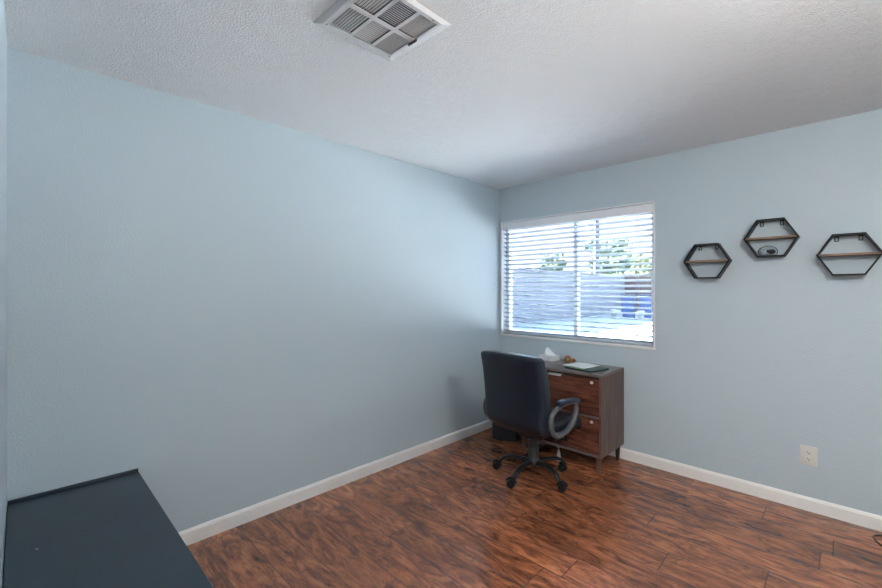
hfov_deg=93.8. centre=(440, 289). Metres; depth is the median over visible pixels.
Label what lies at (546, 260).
tree
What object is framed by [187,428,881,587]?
floor
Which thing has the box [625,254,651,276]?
tree
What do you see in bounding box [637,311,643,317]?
paint can
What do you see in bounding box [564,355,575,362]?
trinket
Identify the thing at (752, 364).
wall
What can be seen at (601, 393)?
file cabinet
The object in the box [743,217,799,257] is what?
shelf
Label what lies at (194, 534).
baseboard
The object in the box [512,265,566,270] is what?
house
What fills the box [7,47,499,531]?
wall
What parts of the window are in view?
sill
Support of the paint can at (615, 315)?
on the ground
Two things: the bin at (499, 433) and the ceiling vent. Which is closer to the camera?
the ceiling vent
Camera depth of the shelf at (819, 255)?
2.43 m
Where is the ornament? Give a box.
[758,246,777,255]
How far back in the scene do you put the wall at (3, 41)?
1.42 m
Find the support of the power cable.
on the floor
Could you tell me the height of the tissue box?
0.112 m
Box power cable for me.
[872,534,881,545]
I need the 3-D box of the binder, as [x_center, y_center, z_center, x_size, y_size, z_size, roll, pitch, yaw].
[1.176,0.634,3.338,0.230,0.014,0.250,0,0,-33]
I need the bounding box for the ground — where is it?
[512,314,651,334]
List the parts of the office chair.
armrest, star leg, backrest, star leg, seat, star leg, star leg, armrest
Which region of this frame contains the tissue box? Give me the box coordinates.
[539,348,559,360]
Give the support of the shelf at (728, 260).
attached to the wall at (752, 364)
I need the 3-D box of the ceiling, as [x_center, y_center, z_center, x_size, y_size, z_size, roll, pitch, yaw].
[0.274,-1.094,1.279,4.090,0.100,5.108,0,0,45]
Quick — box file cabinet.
[519,359,623,474]
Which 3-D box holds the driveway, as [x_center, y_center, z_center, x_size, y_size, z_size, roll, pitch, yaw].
[12.483,1.440,10.275,15.450,0.012,21.042,0,0,45]
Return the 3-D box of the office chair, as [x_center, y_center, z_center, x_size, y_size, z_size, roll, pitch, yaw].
[0.657,0.916,3.060,0.652,0.959,0.632,0,0,-42]
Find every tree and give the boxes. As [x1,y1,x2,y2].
[535,254,566,270]
[584,236,632,273]
[609,251,634,276]
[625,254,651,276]
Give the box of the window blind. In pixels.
[503,203,652,346]
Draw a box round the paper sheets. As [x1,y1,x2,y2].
[564,362,599,368]
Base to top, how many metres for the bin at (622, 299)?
1.200 m
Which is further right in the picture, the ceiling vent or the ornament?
the ornament
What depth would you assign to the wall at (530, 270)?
20.23 m
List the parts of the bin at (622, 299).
lid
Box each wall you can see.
[0,0,6,587]
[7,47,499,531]
[500,109,881,515]
[512,269,624,323]
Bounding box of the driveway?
[582,323,651,340]
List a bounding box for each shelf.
[683,243,731,278]
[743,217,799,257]
[816,232,881,275]
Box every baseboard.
[178,420,491,545]
[609,447,881,531]
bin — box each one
[492,422,520,441]
[621,294,635,317]
[638,294,651,317]
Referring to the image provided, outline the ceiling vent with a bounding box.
[313,0,450,61]
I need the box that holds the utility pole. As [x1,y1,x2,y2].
[594,221,599,273]
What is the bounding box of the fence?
[625,276,651,311]
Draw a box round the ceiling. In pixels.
[4,0,881,188]
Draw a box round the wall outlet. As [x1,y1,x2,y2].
[800,444,817,466]
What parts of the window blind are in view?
rail, ladder cord, ladder cord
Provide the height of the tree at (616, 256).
4.436 m
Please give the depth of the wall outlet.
2.60 m
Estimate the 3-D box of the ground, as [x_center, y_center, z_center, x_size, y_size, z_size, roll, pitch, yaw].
[15.128,1.496,29.762,75.000,0.100,56.342,0,0,45]
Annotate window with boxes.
[500,201,655,349]
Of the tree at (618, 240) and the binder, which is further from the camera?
the tree at (618, 240)
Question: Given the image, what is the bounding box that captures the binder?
[565,366,608,372]
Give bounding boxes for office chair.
[481,350,581,492]
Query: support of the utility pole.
on the ground
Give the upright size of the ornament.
0.065 m
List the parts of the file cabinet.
leg, handle, panel, drawer, drawer, rail, panel, leg, panel, leg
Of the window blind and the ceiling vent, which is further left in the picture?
the ceiling vent
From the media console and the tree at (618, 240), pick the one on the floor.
the media console
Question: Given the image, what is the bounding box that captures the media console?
[3,468,213,587]
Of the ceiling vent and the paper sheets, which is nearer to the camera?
the ceiling vent
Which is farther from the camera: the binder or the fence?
the fence
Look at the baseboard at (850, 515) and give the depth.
2.76 m
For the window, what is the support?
in the wall at (752, 364)
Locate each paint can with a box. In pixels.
[613,310,620,316]
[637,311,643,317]
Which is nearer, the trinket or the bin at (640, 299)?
the trinket

